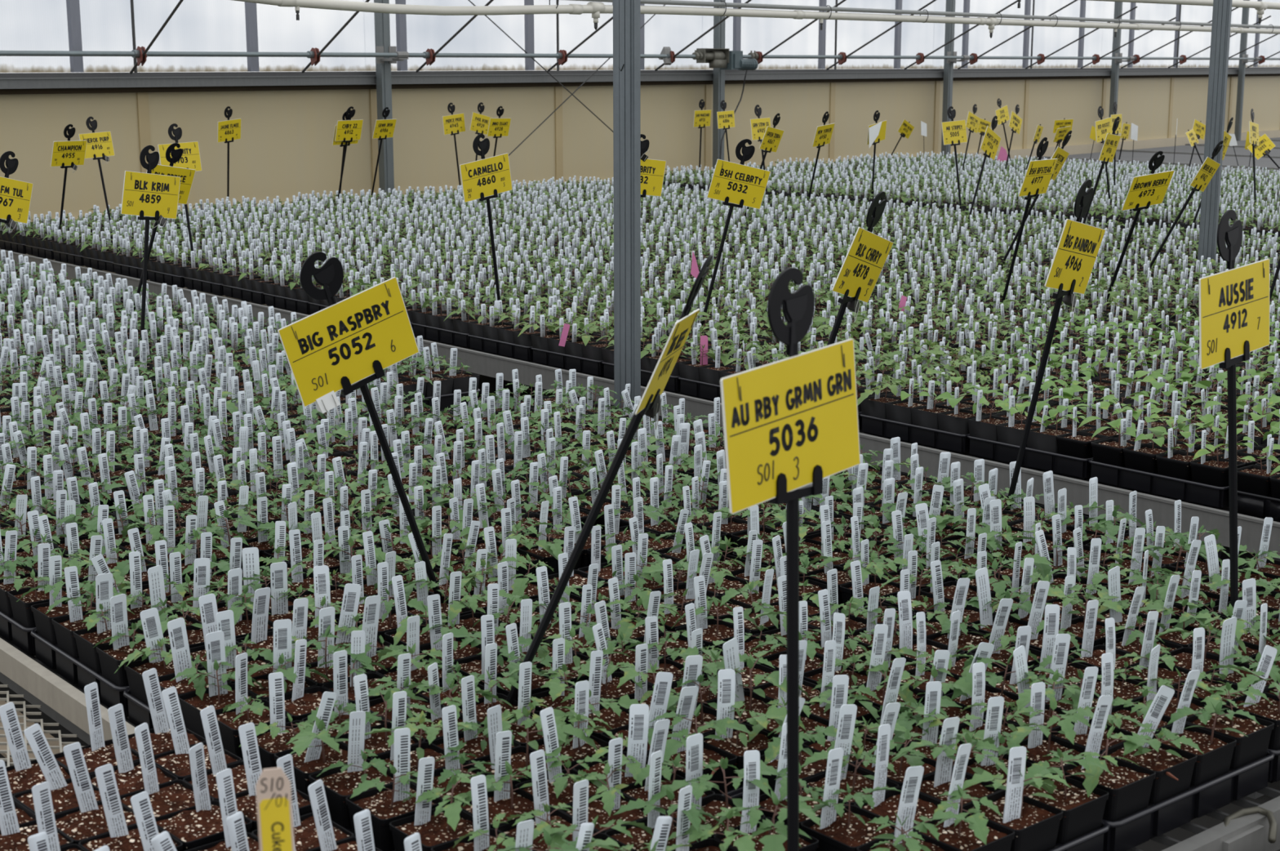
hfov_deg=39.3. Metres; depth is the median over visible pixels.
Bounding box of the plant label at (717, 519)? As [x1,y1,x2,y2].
[711,511,721,562]
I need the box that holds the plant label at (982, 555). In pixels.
[977,551,986,595]
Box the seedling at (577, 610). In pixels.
[557,591,635,626]
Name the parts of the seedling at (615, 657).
stem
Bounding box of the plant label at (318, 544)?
[313,538,324,588]
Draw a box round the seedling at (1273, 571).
[1242,544,1279,575]
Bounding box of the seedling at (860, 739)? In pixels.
[802,715,911,764]
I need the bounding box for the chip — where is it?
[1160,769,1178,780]
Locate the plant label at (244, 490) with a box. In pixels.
[237,484,248,532]
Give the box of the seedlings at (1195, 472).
[0,157,1279,819]
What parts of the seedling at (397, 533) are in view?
stem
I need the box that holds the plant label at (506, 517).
[501,507,511,555]
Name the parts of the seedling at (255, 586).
stem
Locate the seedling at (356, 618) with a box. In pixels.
[333,613,391,655]
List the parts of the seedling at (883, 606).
stem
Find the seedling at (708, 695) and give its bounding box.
[670,645,760,703]
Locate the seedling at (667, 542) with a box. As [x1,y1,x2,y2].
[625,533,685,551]
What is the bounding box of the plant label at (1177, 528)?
[1173,499,1181,545]
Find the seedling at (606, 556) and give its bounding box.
[586,526,662,564]
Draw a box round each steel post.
[373,0,408,195]
[712,0,725,172]
[941,0,969,157]
[1108,1,1134,117]
[1234,0,1259,140]
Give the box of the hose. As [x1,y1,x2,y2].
[1222,805,1277,850]
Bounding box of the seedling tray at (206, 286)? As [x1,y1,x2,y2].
[182,275,223,295]
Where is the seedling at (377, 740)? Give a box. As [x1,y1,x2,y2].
[333,683,437,759]
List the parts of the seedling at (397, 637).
stem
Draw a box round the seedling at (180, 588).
[149,573,225,610]
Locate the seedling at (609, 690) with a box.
[572,642,653,698]
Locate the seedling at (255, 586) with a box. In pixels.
[241,568,294,609]
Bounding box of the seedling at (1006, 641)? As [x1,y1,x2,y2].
[968,625,1041,673]
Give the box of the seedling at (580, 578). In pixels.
[536,569,605,593]
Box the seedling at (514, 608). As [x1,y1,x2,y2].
[480,595,556,624]
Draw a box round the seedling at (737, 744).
[693,700,801,787]
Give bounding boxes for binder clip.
[2,217,17,231]
[68,163,77,171]
[102,155,109,164]
[151,214,167,229]
[315,390,340,422]
[640,150,649,161]
[644,393,662,429]
[844,300,860,322]
[1060,293,1077,316]
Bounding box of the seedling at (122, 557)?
[84,546,155,572]
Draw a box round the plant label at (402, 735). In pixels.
[393,727,410,801]
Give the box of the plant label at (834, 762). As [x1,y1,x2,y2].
[819,747,843,829]
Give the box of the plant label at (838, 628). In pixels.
[831,612,845,671]
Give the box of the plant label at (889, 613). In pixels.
[883,608,895,667]
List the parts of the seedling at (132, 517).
stem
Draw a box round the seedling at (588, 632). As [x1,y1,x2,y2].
[545,603,617,653]
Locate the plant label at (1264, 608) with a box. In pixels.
[1257,603,1267,662]
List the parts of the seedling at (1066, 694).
stem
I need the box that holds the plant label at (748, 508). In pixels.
[747,507,751,534]
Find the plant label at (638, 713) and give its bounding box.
[624,703,648,777]
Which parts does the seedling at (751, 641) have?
stem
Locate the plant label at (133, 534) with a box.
[127,527,146,572]
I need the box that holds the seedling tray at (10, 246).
[0,239,26,253]
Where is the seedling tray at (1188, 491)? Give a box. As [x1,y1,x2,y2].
[1088,458,1229,508]
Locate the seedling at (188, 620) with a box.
[128,595,201,635]
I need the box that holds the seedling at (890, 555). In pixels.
[877,528,946,568]
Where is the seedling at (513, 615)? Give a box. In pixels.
[472,594,534,650]
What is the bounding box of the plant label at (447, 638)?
[442,632,453,692]
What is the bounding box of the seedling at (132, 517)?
[80,503,157,542]
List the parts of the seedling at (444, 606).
stem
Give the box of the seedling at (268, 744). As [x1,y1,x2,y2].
[239,712,330,769]
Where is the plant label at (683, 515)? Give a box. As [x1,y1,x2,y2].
[671,509,688,552]
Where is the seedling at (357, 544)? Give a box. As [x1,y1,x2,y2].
[308,526,366,552]
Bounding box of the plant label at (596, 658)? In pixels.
[588,649,603,713]
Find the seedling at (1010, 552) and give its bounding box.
[986,523,1035,559]
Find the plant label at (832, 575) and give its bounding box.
[826,568,838,621]
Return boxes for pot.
[0,571,38,617]
[0,818,73,850]
[5,759,71,797]
[7,585,66,627]
[12,777,102,814]
[16,564,36,571]
[31,595,96,644]
[51,610,96,658]
[53,738,139,773]
[54,800,137,844]
[59,843,86,850]
[78,823,182,850]
[84,588,150,603]
[88,760,177,795]
[120,778,213,817]
[124,657,203,706]
[126,600,177,621]
[128,610,201,631]
[128,724,206,755]
[153,741,241,779]
[155,800,252,850]
[162,625,204,648]
[165,590,225,610]
[177,682,261,737]
[182,760,262,799]
[183,601,253,618]
[186,831,259,850]
[218,788,312,832]
[229,654,273,683]
[235,613,273,638]
[251,812,354,850]
[267,604,315,626]
[274,737,348,795]
[287,572,340,599]
[291,617,339,640]
[297,583,367,603]
[308,835,381,850]
[328,565,377,584]
[333,636,391,655]
[337,722,425,759]
[344,577,407,595]
[355,608,426,640]
[370,741,445,777]
[371,587,434,606]
[384,622,456,649]
[389,804,490,850]
[395,566,450,585]
[405,707,481,741]
[406,598,471,622]
[409,761,491,804]
[428,577,486,598]
[431,827,533,850]
[444,612,507,633]
[445,587,515,612]
[453,651,521,684]
[457,693,535,726]
[460,784,552,828]
[462,573,528,587]
[468,745,562,785]
[472,625,533,650]
[480,602,539,624]
[481,669,552,700]
[486,548,543,577]
[495,530,553,548]
[497,640,574,662]
[506,711,567,746]
[515,613,580,639]
[515,768,602,808]
[518,540,583,574]
[522,577,555,599]
[530,684,603,712]
[532,592,582,613]
[536,653,590,684]
[545,629,617,653]
[557,606,629,626]
[558,791,648,832]
[564,703,629,738]
[572,581,624,602]
[572,671,653,698]
[586,541,651,564]
[600,524,657,541]
[604,813,707,850]
[605,596,677,617]
[608,617,666,639]
[613,687,697,711]
[620,657,702,684]
[620,773,715,813]
[622,551,680,567]
[623,573,683,591]
[629,630,704,657]
[639,604,711,631]
[645,741,737,793]
[651,582,718,604]
[656,543,721,561]
[664,524,727,555]
[664,793,764,838]
[671,673,744,703]
[675,617,751,647]
[683,595,753,617]
[700,554,746,573]
[702,722,778,787]
[706,574,749,595]
[713,816,818,850]
[718,608,780,634]
[722,586,777,607]
[727,564,776,586]
[730,526,784,551]
[732,545,785,564]
[758,650,823,672]
[758,784,848,829]
[759,743,826,795]
[761,576,827,601]
[766,555,834,576]
[768,537,821,555]
[800,804,895,850]
[802,564,871,609]
[802,697,880,724]
[802,764,898,804]
[803,662,883,688]
[804,528,866,544]
[804,546,869,565]
[838,558,902,576]
[840,576,900,604]
[844,538,893,556]
[846,653,915,678]
[847,678,925,716]
[856,829,961,850]
[871,531,935,544]
[875,568,946,590]
[883,590,953,613]
[902,664,962,696]
[906,525,966,541]
[912,808,1014,850]
[915,540,964,558]
[917,558,976,582]
[919,767,1002,808]
[920,580,991,599]
[928,653,1012,681]
[942,532,1006,550]
[944,550,1011,568]
[944,684,1018,712]
[955,572,1022,591]
[962,789,1062,850]
[966,591,1032,612]
[986,541,1035,559]
[991,564,1058,580]
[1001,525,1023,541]
[1002,702,1074,728]
[1004,582,1057,602]
[1004,733,1085,772]
[1008,605,1079,622]
[1014,534,1074,553]
[1023,772,1108,844]
[1027,659,1102,684]
[1033,552,1088,573]
[1034,573,1101,591]
[1044,525,1104,544]
[1044,595,1102,617]
[1044,687,1115,713]
[1050,717,1133,752]
[1058,617,1124,646]
[1062,544,1115,560]
[1064,564,1129,585]
[1076,674,1159,699]
[1078,584,1146,601]
[1083,608,1159,630]
[1085,538,1146,554]
[1089,703,1173,732]
[1099,555,1164,572]
[1102,634,1183,655]
[1106,575,1164,596]
[1115,662,1191,687]
[1117,529,1171,544]
[1125,596,1187,622]
[1127,549,1186,565]
[1130,690,1206,717]
[1139,622,1217,647]
[1140,565,1208,585]
[1151,722,1236,786]
[1158,646,1234,672]
[1163,541,1222,561]
[1168,556,1239,575]
[1168,675,1248,706]
[1173,585,1220,612]
[1187,635,1258,661]
[1201,577,1242,601]
[1207,600,1279,620]
[1220,566,1279,591]
[1222,691,1279,749]
[1238,589,1279,609]
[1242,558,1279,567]
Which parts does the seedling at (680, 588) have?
stem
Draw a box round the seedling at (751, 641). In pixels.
[717,624,786,658]
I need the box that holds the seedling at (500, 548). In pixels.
[462,540,537,587]
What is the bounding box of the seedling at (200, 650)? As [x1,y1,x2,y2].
[189,640,254,663]
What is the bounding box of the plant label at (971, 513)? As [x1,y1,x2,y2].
[964,507,976,558]
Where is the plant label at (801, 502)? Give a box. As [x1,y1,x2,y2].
[799,500,803,542]
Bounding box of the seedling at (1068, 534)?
[1044,514,1106,544]
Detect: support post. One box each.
[613,0,640,408]
[1197,0,1232,266]
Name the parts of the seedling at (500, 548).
stem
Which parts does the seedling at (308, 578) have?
stem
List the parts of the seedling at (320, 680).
stem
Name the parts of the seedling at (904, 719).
stem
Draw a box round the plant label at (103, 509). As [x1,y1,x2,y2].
[97,504,108,555]
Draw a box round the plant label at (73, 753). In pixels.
[62,742,98,812]
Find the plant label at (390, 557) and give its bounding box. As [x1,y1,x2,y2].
[385,551,395,596]
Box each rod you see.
[129,0,183,74]
[130,0,137,72]
[302,0,369,72]
[415,0,493,72]
[546,16,613,71]
[555,0,559,70]
[654,0,751,71]
[755,0,845,63]
[826,0,936,70]
[834,0,837,69]
[903,0,1017,69]
[957,0,1077,69]
[1025,5,1137,69]
[1030,0,1035,68]
[1080,17,1176,68]
[1120,7,1238,68]
[1168,15,1271,68]
[1176,4,1181,67]
[1228,34,1277,58]
[1247,51,1279,67]
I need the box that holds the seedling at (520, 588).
[497,553,555,605]
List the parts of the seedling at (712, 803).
stem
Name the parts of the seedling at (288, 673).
stem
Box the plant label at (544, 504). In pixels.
[538,500,549,550]
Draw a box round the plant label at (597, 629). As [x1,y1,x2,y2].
[592,622,612,684]
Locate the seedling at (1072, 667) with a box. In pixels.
[1027,648,1102,684]
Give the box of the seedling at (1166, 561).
[1127,531,1188,565]
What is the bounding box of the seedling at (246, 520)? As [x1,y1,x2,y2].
[176,509,264,569]
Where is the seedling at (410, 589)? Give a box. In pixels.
[371,572,446,606]
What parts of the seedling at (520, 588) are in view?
stem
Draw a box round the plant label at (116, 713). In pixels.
[107,703,133,773]
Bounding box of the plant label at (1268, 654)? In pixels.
[1243,644,1276,706]
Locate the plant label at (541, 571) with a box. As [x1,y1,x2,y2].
[536,565,551,623]
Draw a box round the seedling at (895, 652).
[840,641,916,678]
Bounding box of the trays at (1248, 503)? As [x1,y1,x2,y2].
[680,191,1279,520]
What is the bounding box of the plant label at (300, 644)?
[291,638,306,701]
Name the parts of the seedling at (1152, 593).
stem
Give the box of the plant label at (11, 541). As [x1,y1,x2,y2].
[3,529,17,584]
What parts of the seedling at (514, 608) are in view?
stem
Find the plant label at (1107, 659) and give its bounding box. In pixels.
[1101,652,1113,714]
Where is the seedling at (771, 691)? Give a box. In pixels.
[749,679,821,701]
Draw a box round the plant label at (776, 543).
[772,534,782,587]
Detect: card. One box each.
[920,120,926,151]
[1089,125,1099,159]
[1130,122,1137,162]
[1173,124,1177,164]
[1229,133,1238,165]
[1244,131,1260,166]
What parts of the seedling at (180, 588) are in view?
stem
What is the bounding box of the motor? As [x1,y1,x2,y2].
[692,48,758,70]
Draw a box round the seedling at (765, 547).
[732,531,785,564]
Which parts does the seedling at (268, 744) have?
stem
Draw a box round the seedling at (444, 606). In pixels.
[404,571,477,622]
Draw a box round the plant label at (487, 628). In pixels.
[480,613,494,674]
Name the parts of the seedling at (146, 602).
stem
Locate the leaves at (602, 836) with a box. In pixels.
[545,832,636,850]
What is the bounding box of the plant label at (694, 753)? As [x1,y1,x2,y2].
[685,733,702,808]
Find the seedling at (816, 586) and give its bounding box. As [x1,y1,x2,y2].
[761,558,831,601]
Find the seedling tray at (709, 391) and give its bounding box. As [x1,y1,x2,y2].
[677,376,721,402]
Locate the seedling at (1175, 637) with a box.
[1138,598,1217,647]
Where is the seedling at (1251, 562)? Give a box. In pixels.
[1220,544,1279,591]
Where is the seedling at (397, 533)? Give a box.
[351,502,399,544]
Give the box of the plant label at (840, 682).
[826,674,848,741]
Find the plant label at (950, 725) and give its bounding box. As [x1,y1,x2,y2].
[933,716,959,786]
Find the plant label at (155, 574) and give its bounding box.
[147,564,168,618]
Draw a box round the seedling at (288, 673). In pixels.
[226,653,333,699]
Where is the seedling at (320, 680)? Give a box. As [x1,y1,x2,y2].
[272,624,372,686]
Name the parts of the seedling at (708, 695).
stem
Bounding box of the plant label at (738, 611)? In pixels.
[733,606,744,669]
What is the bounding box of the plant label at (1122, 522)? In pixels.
[1115,518,1126,563]
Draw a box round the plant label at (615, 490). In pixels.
[611,484,620,533]
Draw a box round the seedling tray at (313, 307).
[307,301,328,314]
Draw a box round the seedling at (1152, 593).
[1106,563,1170,602]
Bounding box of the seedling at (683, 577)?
[660,551,716,582]
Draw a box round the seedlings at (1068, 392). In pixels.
[893,307,1279,475]
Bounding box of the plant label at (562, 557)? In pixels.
[558,552,569,602]
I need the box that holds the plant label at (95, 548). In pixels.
[88,535,102,582]
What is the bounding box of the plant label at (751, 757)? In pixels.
[739,749,759,835]
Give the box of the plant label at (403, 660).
[396,653,411,709]
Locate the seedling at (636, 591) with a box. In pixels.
[605,573,677,617]
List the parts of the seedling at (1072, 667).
stem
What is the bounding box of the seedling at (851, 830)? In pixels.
[800,782,901,850]
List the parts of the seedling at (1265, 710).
stem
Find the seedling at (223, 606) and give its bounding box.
[183,574,264,622]
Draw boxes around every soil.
[0,189,1279,829]
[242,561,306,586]
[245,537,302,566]
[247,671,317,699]
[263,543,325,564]
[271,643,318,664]
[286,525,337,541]
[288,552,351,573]
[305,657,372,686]
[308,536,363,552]
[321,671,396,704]
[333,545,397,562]
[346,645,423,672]
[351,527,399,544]
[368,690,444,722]
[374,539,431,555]
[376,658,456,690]
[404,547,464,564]
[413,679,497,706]
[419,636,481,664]
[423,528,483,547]
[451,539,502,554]
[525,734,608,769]
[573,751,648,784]
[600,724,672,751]
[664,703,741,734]
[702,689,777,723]
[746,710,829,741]
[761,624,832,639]
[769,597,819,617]
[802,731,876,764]
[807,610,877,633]
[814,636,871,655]
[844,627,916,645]
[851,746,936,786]
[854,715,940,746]
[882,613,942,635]
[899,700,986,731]
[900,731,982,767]
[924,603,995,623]
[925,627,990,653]
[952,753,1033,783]
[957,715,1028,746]
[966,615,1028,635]
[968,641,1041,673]
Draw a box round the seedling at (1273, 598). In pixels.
[1238,577,1279,609]
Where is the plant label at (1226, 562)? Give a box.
[1218,559,1230,613]
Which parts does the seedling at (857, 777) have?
stem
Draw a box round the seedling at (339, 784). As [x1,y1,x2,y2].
[308,748,393,829]
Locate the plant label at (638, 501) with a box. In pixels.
[633,496,644,533]
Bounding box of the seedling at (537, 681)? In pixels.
[481,650,568,700]
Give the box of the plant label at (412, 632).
[406,614,419,671]
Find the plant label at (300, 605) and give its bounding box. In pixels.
[291,597,308,652]
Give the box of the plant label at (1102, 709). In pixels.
[1081,695,1113,768]
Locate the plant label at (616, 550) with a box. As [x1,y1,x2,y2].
[611,544,624,595]
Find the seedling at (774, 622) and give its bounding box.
[718,580,780,634]
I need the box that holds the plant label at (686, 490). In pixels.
[682,485,691,532]
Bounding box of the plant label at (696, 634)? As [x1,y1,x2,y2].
[691,627,702,683]
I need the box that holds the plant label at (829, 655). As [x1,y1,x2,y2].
[819,640,836,706]
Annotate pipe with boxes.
[0,50,1279,59]
[233,0,1279,34]
[1088,0,1279,9]
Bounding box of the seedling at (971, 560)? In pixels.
[942,530,1014,568]
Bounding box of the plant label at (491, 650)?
[484,642,497,703]
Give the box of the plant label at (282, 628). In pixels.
[273,618,291,679]
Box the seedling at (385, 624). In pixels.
[355,587,427,640]
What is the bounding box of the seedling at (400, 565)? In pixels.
[352,524,437,572]
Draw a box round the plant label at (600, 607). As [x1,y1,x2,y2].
[594,600,610,647]
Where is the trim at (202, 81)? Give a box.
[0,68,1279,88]
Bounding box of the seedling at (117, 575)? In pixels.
[62,553,127,595]
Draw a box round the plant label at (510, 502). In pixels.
[506,497,515,525]
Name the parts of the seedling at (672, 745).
stem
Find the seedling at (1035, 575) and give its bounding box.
[991,571,1085,622]
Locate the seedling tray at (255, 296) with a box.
[222,284,265,304]
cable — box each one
[468,0,613,132]
[508,4,665,155]
[719,70,747,159]
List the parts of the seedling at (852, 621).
stem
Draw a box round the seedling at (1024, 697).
[1002,668,1094,728]
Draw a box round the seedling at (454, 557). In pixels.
[404,528,464,564]
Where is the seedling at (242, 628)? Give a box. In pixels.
[216,585,275,638]
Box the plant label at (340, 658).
[333,649,348,714]
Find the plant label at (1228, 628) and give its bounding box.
[1219,616,1236,674]
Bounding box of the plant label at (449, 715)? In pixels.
[441,704,460,777]
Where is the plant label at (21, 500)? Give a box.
[14,494,27,538]
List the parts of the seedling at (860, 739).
stem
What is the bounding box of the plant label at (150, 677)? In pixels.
[142,667,169,733]
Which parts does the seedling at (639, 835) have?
stem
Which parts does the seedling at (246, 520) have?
stem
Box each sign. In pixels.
[0,151,33,223]
[50,124,87,230]
[78,116,115,230]
[120,145,180,339]
[133,142,195,310]
[157,123,201,250]
[217,106,240,200]
[277,251,443,603]
[332,111,358,192]
[334,106,363,199]
[371,106,396,197]
[442,102,465,185]
[459,133,512,300]
[469,102,492,160]
[487,106,511,156]
[505,254,712,704]
[613,133,666,197]
[693,98,711,167]
[700,138,770,325]
[716,100,734,161]
[720,267,860,850]
[744,112,784,217]
[750,104,770,203]
[807,111,835,200]
[826,191,893,345]
[866,110,886,195]
[891,119,914,155]
[941,106,967,211]
[962,103,980,169]
[967,115,1000,224]
[977,118,991,154]
[995,97,1011,162]
[1000,130,1071,268]
[1001,137,1057,302]
[1004,104,1022,169]
[1004,178,1105,510]
[1025,124,1043,169]
[1053,118,1073,146]
[1053,125,1071,152]
[1082,116,1120,223]
[1094,106,1112,203]
[1106,151,1174,302]
[1111,101,1121,186]
[1117,122,1130,164]
[1149,140,1223,270]
[1185,128,1203,164]
[1188,119,1204,168]
[1190,116,1233,231]
[1199,209,1269,647]
[1247,133,1279,168]
[1248,108,1258,206]
[1269,257,1279,302]
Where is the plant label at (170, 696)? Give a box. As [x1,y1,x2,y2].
[161,686,190,754]
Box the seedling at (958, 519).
[935,507,1006,552]
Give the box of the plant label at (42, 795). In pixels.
[31,781,60,850]
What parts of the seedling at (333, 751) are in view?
stem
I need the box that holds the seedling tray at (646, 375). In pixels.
[601,360,680,392]
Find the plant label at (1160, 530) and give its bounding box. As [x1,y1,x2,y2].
[1151,525,1165,576]
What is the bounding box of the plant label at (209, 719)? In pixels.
[200,705,226,775]
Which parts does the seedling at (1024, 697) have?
stem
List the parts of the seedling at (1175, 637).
stem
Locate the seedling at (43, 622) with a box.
[16,575,118,644]
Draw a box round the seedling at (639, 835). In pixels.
[604,784,726,850]
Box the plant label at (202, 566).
[192,557,210,613]
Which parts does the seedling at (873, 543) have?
stem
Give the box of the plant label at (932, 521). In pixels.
[925,516,936,568]
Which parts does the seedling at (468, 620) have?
stem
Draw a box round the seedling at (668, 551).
[652,523,727,561]
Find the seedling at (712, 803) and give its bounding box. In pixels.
[643,756,781,838]
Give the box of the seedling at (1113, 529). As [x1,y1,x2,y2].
[1085,509,1146,554]
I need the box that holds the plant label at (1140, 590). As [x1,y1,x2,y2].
[1121,586,1145,645]
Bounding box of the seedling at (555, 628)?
[515,600,581,639]
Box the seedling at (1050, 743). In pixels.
[1004,695,1110,772]
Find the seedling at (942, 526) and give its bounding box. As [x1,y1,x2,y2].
[906,503,966,541]
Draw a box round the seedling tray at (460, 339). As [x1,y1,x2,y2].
[411,322,470,347]
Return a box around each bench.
[0,248,1279,799]
[0,400,1279,850]
[0,637,135,766]
[1016,155,1279,174]
[1042,149,1279,168]
[1121,143,1279,156]
[1197,139,1279,147]
[1269,137,1279,139]
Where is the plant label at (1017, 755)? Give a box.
[1002,746,1026,822]
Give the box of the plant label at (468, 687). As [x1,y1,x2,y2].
[461,675,477,741]
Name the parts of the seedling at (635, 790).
stem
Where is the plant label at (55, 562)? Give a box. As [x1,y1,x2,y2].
[49,555,62,606]
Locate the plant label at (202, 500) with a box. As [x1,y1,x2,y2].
[196,495,208,539]
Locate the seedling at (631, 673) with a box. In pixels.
[613,662,697,711]
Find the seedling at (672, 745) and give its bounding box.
[645,703,752,793]
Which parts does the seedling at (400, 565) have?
stem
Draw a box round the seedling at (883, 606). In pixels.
[840,592,915,623]
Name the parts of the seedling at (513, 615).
stem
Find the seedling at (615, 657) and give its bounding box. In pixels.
[580,631,659,671]
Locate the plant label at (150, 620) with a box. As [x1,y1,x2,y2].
[139,607,166,662]
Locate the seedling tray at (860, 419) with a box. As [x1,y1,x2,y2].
[857,411,862,429]
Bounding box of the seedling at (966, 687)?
[877,662,986,731]
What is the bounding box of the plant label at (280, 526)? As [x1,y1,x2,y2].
[274,520,285,561]
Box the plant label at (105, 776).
[94,763,128,837]
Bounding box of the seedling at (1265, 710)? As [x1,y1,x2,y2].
[1208,663,1279,749]
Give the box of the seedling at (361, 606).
[334,595,395,618]
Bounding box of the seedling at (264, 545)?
[245,520,302,566]
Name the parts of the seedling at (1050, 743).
stem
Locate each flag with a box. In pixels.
[558,323,570,346]
[690,251,699,308]
[700,335,707,364]
[898,295,906,311]
[996,146,1008,161]
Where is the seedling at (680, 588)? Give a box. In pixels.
[643,558,718,604]
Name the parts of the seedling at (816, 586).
stem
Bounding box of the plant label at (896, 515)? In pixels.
[891,510,903,557]
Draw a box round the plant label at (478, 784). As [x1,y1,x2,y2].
[470,774,488,850]
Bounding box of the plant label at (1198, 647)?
[1191,626,1204,687]
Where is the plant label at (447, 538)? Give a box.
[438,533,453,586]
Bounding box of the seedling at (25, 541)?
[16,532,81,571]
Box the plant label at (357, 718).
[347,711,365,772]
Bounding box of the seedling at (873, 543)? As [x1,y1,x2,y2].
[844,515,920,556]
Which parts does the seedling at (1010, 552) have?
stem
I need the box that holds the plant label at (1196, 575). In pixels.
[1186,569,1201,615]
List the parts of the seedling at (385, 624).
stem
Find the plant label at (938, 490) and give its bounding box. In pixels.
[928,484,943,528]
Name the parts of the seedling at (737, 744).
stem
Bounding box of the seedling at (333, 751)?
[274,715,365,795]
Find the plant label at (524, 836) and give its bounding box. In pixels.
[515,819,533,850]
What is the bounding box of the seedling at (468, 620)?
[442,582,517,633]
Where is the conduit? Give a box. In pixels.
[571,0,1279,28]
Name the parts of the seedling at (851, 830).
stem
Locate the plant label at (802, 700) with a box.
[770,696,804,761]
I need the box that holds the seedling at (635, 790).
[620,752,715,813]
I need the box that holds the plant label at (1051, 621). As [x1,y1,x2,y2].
[1038,604,1059,671]
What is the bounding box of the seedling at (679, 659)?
[667,640,726,675]
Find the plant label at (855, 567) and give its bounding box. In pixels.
[850,560,863,611]
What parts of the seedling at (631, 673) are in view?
stem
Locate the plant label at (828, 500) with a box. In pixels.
[825,495,833,540]
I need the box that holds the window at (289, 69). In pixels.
[0,67,364,72]
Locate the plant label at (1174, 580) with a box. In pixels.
[1159,574,1180,632]
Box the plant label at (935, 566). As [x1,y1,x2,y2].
[930,560,944,613]
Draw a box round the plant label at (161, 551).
[154,539,168,592]
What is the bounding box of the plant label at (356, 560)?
[351,554,364,604]
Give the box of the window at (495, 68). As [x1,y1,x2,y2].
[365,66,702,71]
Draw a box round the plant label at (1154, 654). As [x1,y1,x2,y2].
[1146,644,1160,700]
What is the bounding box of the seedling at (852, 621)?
[807,595,877,633]
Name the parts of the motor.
mounting frame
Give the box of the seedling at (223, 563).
[182,552,243,586]
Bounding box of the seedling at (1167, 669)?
[1115,644,1191,687]
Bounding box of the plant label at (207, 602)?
[198,593,217,649]
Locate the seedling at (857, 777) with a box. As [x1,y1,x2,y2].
[800,746,898,804]
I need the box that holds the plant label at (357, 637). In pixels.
[350,630,364,686]
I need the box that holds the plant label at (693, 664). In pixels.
[681,654,702,715]
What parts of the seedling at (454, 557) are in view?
stem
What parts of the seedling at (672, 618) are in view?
stem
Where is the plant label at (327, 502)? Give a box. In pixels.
[322,497,335,542]
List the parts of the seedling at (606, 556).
stem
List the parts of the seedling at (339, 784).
stem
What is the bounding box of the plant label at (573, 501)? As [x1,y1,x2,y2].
[568,496,581,542]
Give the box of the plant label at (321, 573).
[313,564,330,627]
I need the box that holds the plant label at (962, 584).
[946,577,969,638]
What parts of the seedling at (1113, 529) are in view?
stem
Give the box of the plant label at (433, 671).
[427,662,441,721]
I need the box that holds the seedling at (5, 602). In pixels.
[0,550,38,617]
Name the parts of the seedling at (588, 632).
stem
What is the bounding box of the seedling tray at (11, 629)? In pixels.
[0,610,37,655]
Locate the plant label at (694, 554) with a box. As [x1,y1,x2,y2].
[685,548,699,599]
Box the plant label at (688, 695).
[671,685,698,752]
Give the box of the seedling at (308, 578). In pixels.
[287,552,340,599]
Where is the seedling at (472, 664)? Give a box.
[432,625,546,684]
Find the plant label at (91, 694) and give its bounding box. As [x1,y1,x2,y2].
[84,681,105,751]
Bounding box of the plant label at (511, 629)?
[505,622,520,663]
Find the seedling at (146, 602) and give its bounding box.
[113,589,177,621]
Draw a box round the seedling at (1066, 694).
[1044,669,1115,713]
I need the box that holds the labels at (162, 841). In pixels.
[0,151,1279,850]
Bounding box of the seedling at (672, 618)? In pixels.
[639,587,733,631]
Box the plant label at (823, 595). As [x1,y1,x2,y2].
[817,588,831,647]
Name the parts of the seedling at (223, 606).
stem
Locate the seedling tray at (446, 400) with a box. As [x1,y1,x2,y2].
[406,388,480,410]
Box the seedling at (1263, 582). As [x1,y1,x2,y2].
[1207,569,1279,620]
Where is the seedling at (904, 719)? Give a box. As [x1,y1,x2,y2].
[854,696,961,751]
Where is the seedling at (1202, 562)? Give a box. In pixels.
[1168,540,1239,575]
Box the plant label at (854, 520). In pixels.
[850,515,860,560]
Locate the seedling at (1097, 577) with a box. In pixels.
[1078,563,1146,601]
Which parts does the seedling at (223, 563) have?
stem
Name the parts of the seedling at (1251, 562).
stem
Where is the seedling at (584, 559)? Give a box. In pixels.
[560,524,620,567]
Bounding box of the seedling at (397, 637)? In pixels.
[384,601,456,649]
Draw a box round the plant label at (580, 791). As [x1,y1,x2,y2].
[572,778,588,840]
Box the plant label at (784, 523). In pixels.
[782,521,786,552]
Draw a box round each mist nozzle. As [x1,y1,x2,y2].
[294,6,299,20]
[586,1,605,30]
[819,18,822,30]
[986,17,998,38]
[1017,0,1021,8]
[1114,28,1117,37]
[1230,26,1233,35]
[1254,0,1267,23]
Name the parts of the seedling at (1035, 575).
stem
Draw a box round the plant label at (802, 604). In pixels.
[799,600,807,660]
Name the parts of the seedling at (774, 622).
stem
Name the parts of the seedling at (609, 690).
stem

